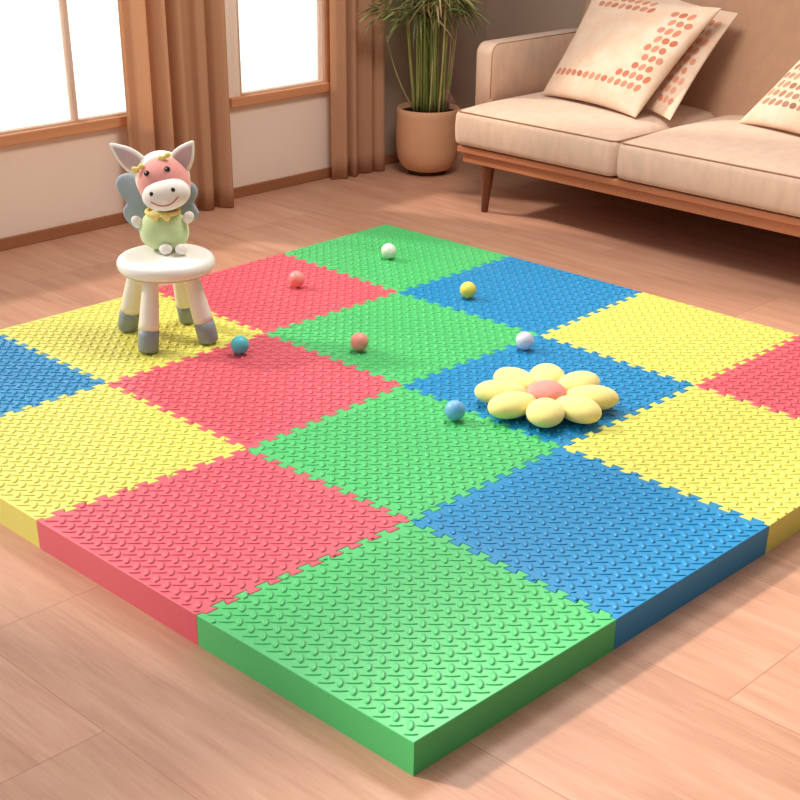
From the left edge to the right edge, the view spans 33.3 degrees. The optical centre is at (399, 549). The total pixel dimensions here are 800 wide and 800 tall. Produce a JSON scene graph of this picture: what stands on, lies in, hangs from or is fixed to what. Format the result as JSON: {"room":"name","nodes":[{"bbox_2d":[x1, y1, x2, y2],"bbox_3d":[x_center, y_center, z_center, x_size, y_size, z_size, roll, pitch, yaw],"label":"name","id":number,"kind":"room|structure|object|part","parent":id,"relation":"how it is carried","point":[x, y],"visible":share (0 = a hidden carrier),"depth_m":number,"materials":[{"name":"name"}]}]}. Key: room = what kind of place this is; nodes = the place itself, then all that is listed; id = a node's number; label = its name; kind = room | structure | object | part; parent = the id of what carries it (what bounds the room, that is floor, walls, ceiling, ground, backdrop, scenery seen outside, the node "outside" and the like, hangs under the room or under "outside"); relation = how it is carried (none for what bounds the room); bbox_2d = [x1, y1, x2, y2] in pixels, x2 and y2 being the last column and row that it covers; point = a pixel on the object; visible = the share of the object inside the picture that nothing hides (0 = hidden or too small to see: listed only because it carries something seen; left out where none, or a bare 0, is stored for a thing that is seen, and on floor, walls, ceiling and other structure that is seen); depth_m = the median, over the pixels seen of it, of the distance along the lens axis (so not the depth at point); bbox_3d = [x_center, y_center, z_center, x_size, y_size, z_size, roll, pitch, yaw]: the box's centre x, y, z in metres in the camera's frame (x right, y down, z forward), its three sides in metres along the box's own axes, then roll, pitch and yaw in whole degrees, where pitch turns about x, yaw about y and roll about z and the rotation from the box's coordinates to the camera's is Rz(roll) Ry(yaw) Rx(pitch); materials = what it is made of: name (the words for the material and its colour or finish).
{"room":"living room","nodes":[
{"label":"living room","id":0,"kind":"room"},
{"bbox_2d":[0,0,486,238],"bbox_3d":[-1.859,-2.168,4.328,0.040,2.600,6.760,26,37,37],"label":"wall","id":1,"kind":"structure","parent":0,"point":[48,183],"depth_m":5.87,"materials":[{"name":"paint"}]},
{"bbox_2d":[0,0,126,146],"bbox_3d":[-2.139,-2.104,4.008,0.061,2.009,3.262,26,37,37],"label":"window","id":2,"kind":"structure","parent":1,"relation":"in","point":[76,125],"depth_m":5.18,"materials":[{"name":"brown wood"}]},
{"bbox_3d":[-2.129,-2.134,4.027,0.032,1.975,3.180,26,37,37],"label":"frame","id":3,"kind":"part","parent":2,"relation":"part of","materials":[{"name":"brown wood"}]},
{"bbox_3d":[-2.139,-1.237,4.474,0.029,0.040,3.262,26,37,37],"label":"sill","id":4,"kind":"part","parent":2,"relation":"part of","materials":[{"name":"brown wood"}]},
{"bbox_2d":[0,144,460,250],"bbox_3d":[-1.894,-1.022,4.894,0.014,0.046,6.648,26,37,37],"label":"baseboard","id":5,"kind":"structure","parent":1,"relation":"attached to","point":[20,240],"depth_m":5.52,"materials":[{"name":"brown wood"}]},
{"bbox_2d":[229,0,330,107],"bbox_3d":[-0.529,-2.888,5.465,0.061,2.009,0.584,26,37,37],"label":"window","id":6,"kind":"structure","parent":1,"relation":"in","point":[318,85],"depth_m":5.96,"materials":[{"name":"brown wood"}]},
{"bbox_3d":[-0.528,-2.021,5.931,0.029,0.040,0.584,26,37,37],"label":"sill","id":7,"kind":"part","parent":6,"relation":"part of","materials":[{"name":"brown wood"}]},
{"bbox_3d":[-0.519,-2.918,5.484,0.003,1.951,0.478,26,37,37],"label":"pane","id":8,"kind":"part","parent":6,"relation":"part of","materials":[{"name":"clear glass"}]},
{"bbox_2d":[324,0,329,81],"bbox_3d":[-0.316,-2.984,5.644,0.012,2.009,0.031,26,37,37],"label":"trim","id":9,"kind":"structure","parent":1,"relation":"attached to","point":[326,2],"depth_m":6.01,"materials":[{"name":"brown wood"}]},
{"bbox_3d":[-1.600,-3.291,3.864,0.023,0.023,4.700,26,37,37],"label":"curtain rod","id":10,"kind":"object","parent":1,"relation":"attached to","visible":0},
{"bbox_2d":[117,0,233,209],"bbox_3d":[-0.886,-2.528,5.101,0.104,2.496,0.533,26,37,37],"label":"curtain","id":11,"kind":"object","parent":10,"relation":"hanging from","point":[174,52],"visible":0.7,"depth_m":5.43,"materials":[{"name":"fabric"}]},
{"bbox_2d":[329,0,384,178],"bbox_3d":[-0.183,-2.883,5.761,0.332,2.496,0.060,-25,38,-38],"label":"curtain","id":12,"kind":"object","parent":10,"relation":"hanging from","point":[357,59],"visible":0.97,"depth_m":6.16,"materials":[{"name":"fabric"}]},
{"bbox_2d":[0,152,799,799],"bbox_3d":[0.250,0.013,3.170,6.090,0.050,6.760,26,37,37],"label":"floor","id":13,"kind":"structure","parent":0,"point":[100,699],"depth_m":2.71,"materials":[{"name":"brown wood"}]},
{"bbox_2d":[0,224,799,775],"bbox_3d":[-0.004,-0.450,3.870,2.436,0.079,2.414,26,37,37],"label":"play mat","id":14,"kind":"object","parent":13,"relation":"on","point":[409,643],"depth_m":3.33,"materials":[{"name":"multicoloured rubber"}]},
{"bbox_2d":[116,244,217,353],"bbox_3d":[-0.709,-0.777,4.096,0.296,0.259,0.296,-12,32,-22],"label":"stool","id":15,"kind":"object","parent":14,"relation":"on","point":[144,267],"visible":0.96,"depth_m":4.02,"materials":[{"name":"plastic"}]},
{"bbox_3d":[-0.826,-0.808,4.134,0.093,0.163,0.061,9,30,15],"label":"leg","id":16,"kind":"part","parent":15,"relation":"part of","materials":[{"name":"plastic"}]},
{"bbox_3d":[-0.748,-0.732,3.997,0.061,0.163,0.091,12,31,19],"label":"leg","id":17,"kind":"part","parent":15,"relation":"part of","materials":[{"name":"plastic"}]},
{"bbox_2d":[110,141,198,254],"bbox_3d":[-0.736,-1.060,4.009,0.252,0.322,0.193,0,29,-2],"label":"plush toy","id":18,"kind":"object","parent":15,"relation":"on","point":[159,193],"visible":1,"depth_m":3.98,"materials":[{"name":"fabric"}]},
{"bbox_2d":[135,150,189,187],"bbox_3d":[-0.713,-1.116,4.014,0.164,0.162,0.132,1,29,0],"label":"stuffed toy's head","id":19,"kind":"object","parent":18,"relation":"attached to","point":[175,164],"depth_m":3.95},
{"bbox_3d":[-0.708,-0.870,4.045,0.296,0.047,0.296,26,37,37],"label":"seat","id":20,"kind":"part","parent":15,"relation":"part of","materials":[{"name":"plastic"}]},
{"bbox_3d":[-0.685,-0.839,4.192,0.061,0.163,0.093,12,31,19],"label":"leg","id":21,"kind":"part","parent":15,"relation":"part of","materials":[{"name":"plastic"}]},
{"bbox_3d":[-0.615,-0.765,4.060,0.090,0.162,0.061,7,30,11],"label":"leg","id":22,"kind":"part","parent":15,"relation":"part of","materials":[{"name":"plastic"}]},
{"bbox_2d":[231,336,248,353],"bbox_3d":[-0.482,-0.617,4.023,0.056,0.056,0.056,26,37,37],"label":"ball","id":23,"kind":"object","parent":14,"relation":"on","point":[239,344],"visible":1,"depth_m":4.00,"materials":[{"name":"teal plastic"}]},
{"bbox_2d":[289,271,304,286],"bbox_3d":[-0.355,-0.931,4.595,0.056,0.056,0.056,26,37,37],"label":"ball","id":24,"kind":"object","parent":14,"relation":"on","point":[296,278],"visible":1,"depth_m":4.58,"materials":[{"name":"red plastic"}]},
{"bbox_2d":[350,332,368,350],"bbox_3d":[-0.123,-0.632,4.059,0.056,0.056,0.056,26,37,37],"label":"ball","id":25,"kind":"object","parent":14,"relation":"on","point":[359,341],"visible":1,"depth_m":4.04,"materials":[{"name":"pink plastic"}]},
{"bbox_2d":[381,243,395,258],"bbox_3d":[-0.041,-1.096,4.900,0.056,0.056,0.056,26,37,37],"label":"ball","id":26,"kind":"object","parent":14,"relation":"on","point":[388,250],"visible":1,"depth_m":4.88,"materials":[{"name":"white plastic"}]},
{"bbox_2d":[445,400,464,420],"bbox_3d":[0.148,-0.376,3.602,0.056,0.056,0.056,26,37,37],"label":"ball","id":27,"kind":"object","parent":14,"relation":"on","point":[454,409],"visible":1,"depth_m":3.58,"materials":[{"name":"blue plastic"}]},
{"bbox_2d":[460,282,475,297],"bbox_3d":[0.230,-0.878,4.511,0.056,0.056,0.056,26,37,37],"label":"ball","id":28,"kind":"object","parent":14,"relation":"on","point":[467,289],"visible":1,"depth_m":4.49,"materials":[{"name":"yellow plastic"}]},
{"bbox_2d":[516,332,533,349],"bbox_3d":[0.381,-0.639,4.084,0.056,0.056,0.056,26,37,37],"label":"ball","id":29,"kind":"object","parent":14,"relation":"on","point":[524,340],"visible":1,"depth_m":4.07,"materials":[{"name":"white plastic"}]},
{"bbox_2d":[474,363,618,427],"bbox_3d":[0.406,-0.431,3.690,0.375,0.067,0.375,15,32,24],"label":"cushion","id":30,"kind":"object","parent":14,"relation":"on","point":[545,394],"visible":1,"depth_m":3.64,"materials":[{"name":"yellow fabric"}]},
{"bbox_3d":[0.404,-0.436,3.687,0.110,0.056,0.110,26,37,37],"label":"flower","id":31,"kind":"part","parent":30,"relation":"part of","materials":[{"name":"pink fabric"}]},
{"bbox_2d":[357,0,488,175],"bbox_3d":[0.165,-2.337,6.054,0.463,1.272,0.723,17,33,27],"label":"potted plant","id":32,"kind":"object","parent":13,"relation":"on","point":[426,144],"visible":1,"depth_m":6.19,"materials":[{"name":"green plant"}]},
{"bbox_3d":[0.007,-2.202,6.202,0.153,0.352,0.008,-5,29,-10],"label":"stem","id":33,"kind":"part","parent":32,"relation":"part of","materials":[{"name":"green plant"}]},
{"bbox_3d":[0.041,-2.389,6.053,0.032,0.809,0.084,26,37,37],"label":"stem","id":34,"kind":"part","parent":32,"relation":"part of","materials":[{"name":"green plant"}]},
{"bbox_3d":[0.048,-2.408,6.205,0.016,0.696,0.101,-19,34,-31],"label":"stem","id":35,"kind":"part","parent":32,"relation":"part of","materials":[{"name":"green plant"}]},
{"bbox_3d":[0.075,-2.363,6.051,0.009,0.765,0.054,13,31,21],"label":"stem","id":36,"kind":"part","parent":32,"relation":"part of","materials":[{"name":"green plant"}]},
{"bbox_3d":[0.087,-2.326,6.129,0.018,0.625,0.029,-3,29,-6],"label":"stem","id":37,"kind":"part","parent":32,"relation":"part of","materials":[{"name":"green plant"}]},
{"bbox_3d":[0.094,-2.401,6.118,0.036,0.768,0.022,26,37,37],"label":"stem","id":38,"kind":"part","parent":32,"relation":"part of","materials":[{"name":"green plant"}]},
{"bbox_3d":[0.089,-2.429,6.037,0.050,0.895,0.014,-20,35,-32],"label":"stem","id":39,"kind":"part","parent":32,"relation":"part of","materials":[{"name":"green plant"}]},
{"bbox_3d":[0.106,-2.517,6.129,0.026,0.961,0.030,26,37,37],"label":"stem","id":40,"kind":"part","parent":32,"relation":"part of","materials":[{"name":"green plant"}]},
{"bbox_3d":[0.103,-2.404,5.980,0.039,0.906,0.075,26,37,37],"label":"stem","id":41,"kind":"part","parent":32,"relation":"part of","materials":[{"name":"green plant"}]},
{"bbox_3d":[0.110,-2.318,6.071,0.026,0.669,0.053,26,37,37],"label":"stem","id":42,"kind":"part","parent":32,"relation":"part of","materials":[{"name":"green plant"}]},
{"bbox_3d":[0.127,-2.428,6.075,0.036,0.857,0.026,26,37,37],"label":"stem","id":43,"kind":"part","parent":32,"relation":"part of","materials":[{"name":"green plant"}]},
{"bbox_3d":[0.131,-1.958,6.353,0.301,0.287,0.301,26,37,37],"label":"pot","id":44,"kind":"part","parent":32,"relation":"part of","materials":[{"name":"ceramic"}]},
{"bbox_3d":[0.138,-2.507,6.107,0.018,0.964,0.022,26,37,37],"label":"stem","id":45,"kind":"part","parent":32,"relation":"part of","materials":[{"name":"green plant"}]},
{"bbox_3d":[0.147,-2.297,6.050,0.049,0.653,0.029,26,37,37],"label":"stem","id":46,"kind":"part","parent":32,"relation":"part of","materials":[{"name":"plant"}]},
{"bbox_3d":[0.151,-2.432,5.969,0.023,0.967,0.089,-3,29,-7],"label":"stem","id":47,"kind":"part","parent":32,"relation":"part of","materials":[{"name":"green plant"}]},
{"bbox_3d":[0.158,-2.402,5.959,0.095,0.926,0.077,26,37,37],"label":"stem","id":48,"kind":"part","parent":32,"relation":"part of","materials":[{"name":"green plant"}]},
{"bbox_3d":[0.166,-2.366,6.004,0.087,0.818,0.053,26,37,37],"label":"stem","id":49,"kind":"part","parent":32,"relation":"part of","materials":[{"name":"green plant"}]},
{"bbox_3d":[0.176,-2.412,6.024,0.056,0.880,0.027,26,37,37],"label":"stem","id":50,"kind":"part","parent":32,"relation":"part of","materials":[{"name":"green plant"}]},
{"bbox_3d":[0.178,-2.325,6.158,0.012,0.598,0.023,3,29,5],"label":"stem","id":51,"kind":"part","parent":32,"relation":"part of","materials":[{"name":"green plant"}]},
{"bbox_3d":[0.191,-2.396,6.124,0.063,0.755,0.017,-1,29,-3],"label":"stem","id":52,"kind":"part","parent":32,"relation":"part of","materials":[{"name":"green plant"}]},
{"bbox_3d":[0.191,-2.307,6.034,0.059,0.687,0.036,26,37,37],"label":"stem","id":53,"kind":"part","parent":32,"relation":"part of","materials":[{"name":"green plant"}]},
{"bbox_3d":[0.203,-2.281,6.174,0.019,0.500,0.004,1,29,0],"label":"stem","id":54,"kind":"part","parent":32,"relation":"part of","materials":[{"name":"green plant"}]},
{"bbox_3d":[0.228,-2.385,6.103,0.058,0.756,0.015,1,29,0],"label":"stem","id":55,"kind":"part","parent":32,"relation":"part of","materials":[{"name":"green plant"}]},
{"bbox_3d":[0.228,-2.290,6.170,0.039,0.520,0.004,1,29,0],"label":"stem","id":56,"kind":"part","parent":32,"relation":"part of","materials":[{"name":"green plant"}]},
{"bbox_3d":[0.251,-2.426,6.131,0.070,0.803,0.012,-18,34,-30],"label":"stem","id":57,"kind":"part","parent":32,"relation":"part of","materials":[{"name":"green plant"}]},
{"bbox_3d":[0.244,-2.405,6.131,0.050,0.767,0.056,26,37,37],"label":"stem","id":58,"kind":"part","parent":32,"relation":"part of","materials":[{"name":"green plant"}]},
{"bbox_3d":[0.245,-2.255,6.189,0.044,0.440,0.004,1,29,0],"label":"stem","id":59,"kind":"part","parent":32,"relation":"part of","materials":[{"name":"green plant"}]},
{"bbox_2d":[455,0,799,236],"bbox_3d":[1.232,-1.810,5.386,1.989,1.020,1.041,26,37,37],"label":"sofa","id":60,"kind":"object","parent":13,"relation":"on","point":[701,160],"visible":0.81,"depth_m":5.39,"materials":[{"name":"beige fabric"}]},
{"bbox_3d":[0.376,-1.559,5.758,0.058,0.202,0.058,26,37,37],"label":"leg","id":61,"kind":"part","parent":60,"relation":"part of","materials":[{"name":"brown wood"}]},
{"bbox_3d":[0.636,-2.135,6.060,0.093,0.387,0.795,26,37,37],"label":"armrest","id":62,"kind":"part","parent":60,"relation":"part of","materials":[{"name":"fabric"}]},
{"bbox_2d":[455,91,713,175],"bbox_3d":[0.820,-1.808,5.689,0.840,0.177,0.848,26,37,37],"label":"seat cushion","id":63,"kind":"object","parent":60,"relation":"on","point":[567,136],"depth_m":5.45,"materials":[{"name":"fabric"}]},
{"bbox_3d":[1.258,-1.571,5.485,1.866,0.028,0.995,26,37,37],"label":"seat rail","id":64,"kind":"part","parent":60,"relation":"part of","materials":[{"name":"brown wood"}]},
{"bbox_3d":[1.258,-1.540,5.499,1.822,0.040,0.960,26,37,37],"label":"rail","id":65,"kind":"part","parent":60,"relation":"part of","materials":[{"name":"brown wood"}]},
{"bbox_2d":[543,0,721,117],"bbox_3d":[0.926,-2.060,5.540,0.361,0.402,0.672,-22,36,-35],"label":"throw pillow","id":66,"kind":"object","parent":60,"relation":"on","point":[620,52],"visible":1,"depth_m":5.48,"materials":[{"name":"beige fabric"}]},
{"bbox_3d":[1.476,-2.045,5.528,1.812,0.740,0.361,26,37,37],"label":"backrest","id":67,"kind":"part","parent":60,"relation":"part of","materials":[{"name":"fabric"}]},
{"bbox_2d":[644,0,737,119],"bbox_3d":[1.074,-2.063,5.531,0.495,0.420,0.480,26,37,37],"label":"throw pillow","id":68,"kind":"object","parent":60,"relation":"on","point":[667,97],"visible":0.46,"depth_m":5.41,"materials":[{"name":"beige fabric"}]},
{"bbox_2d":[617,115,799,216],"bbox_3d":[1.472,-1.497,5.137,0.966,0.181,0.848,26,37,37],"label":"seat cushion","id":69,"kind":"object","parent":60,"relation":"on","point":[718,161],"depth_m":4.97,"materials":[{"name":"fabric"}]},
{"bbox_2d":[739,60,799,133],"bbox_3d":[1.637,-1.789,5.033,0.306,0.431,0.627,-15,33,-27],"label":"throw pillow","id":70,"kind":"object","parent":60,"relation":"on","point":[779,108],"visible":1,"depth_m":5.13,"materials":[{"name":"beige fabric"}]},
{"bbox_2d":[486,0,586,40],"bbox_3d":[2.624,-2.260,4.600,5.990,2.600,0.100,26,37,37],"label":"wall","id":71,"kind":"structure","parent":0,"point":[505,18],"depth_m":6.53,"materials":[{"name":"paint"}]}
]}

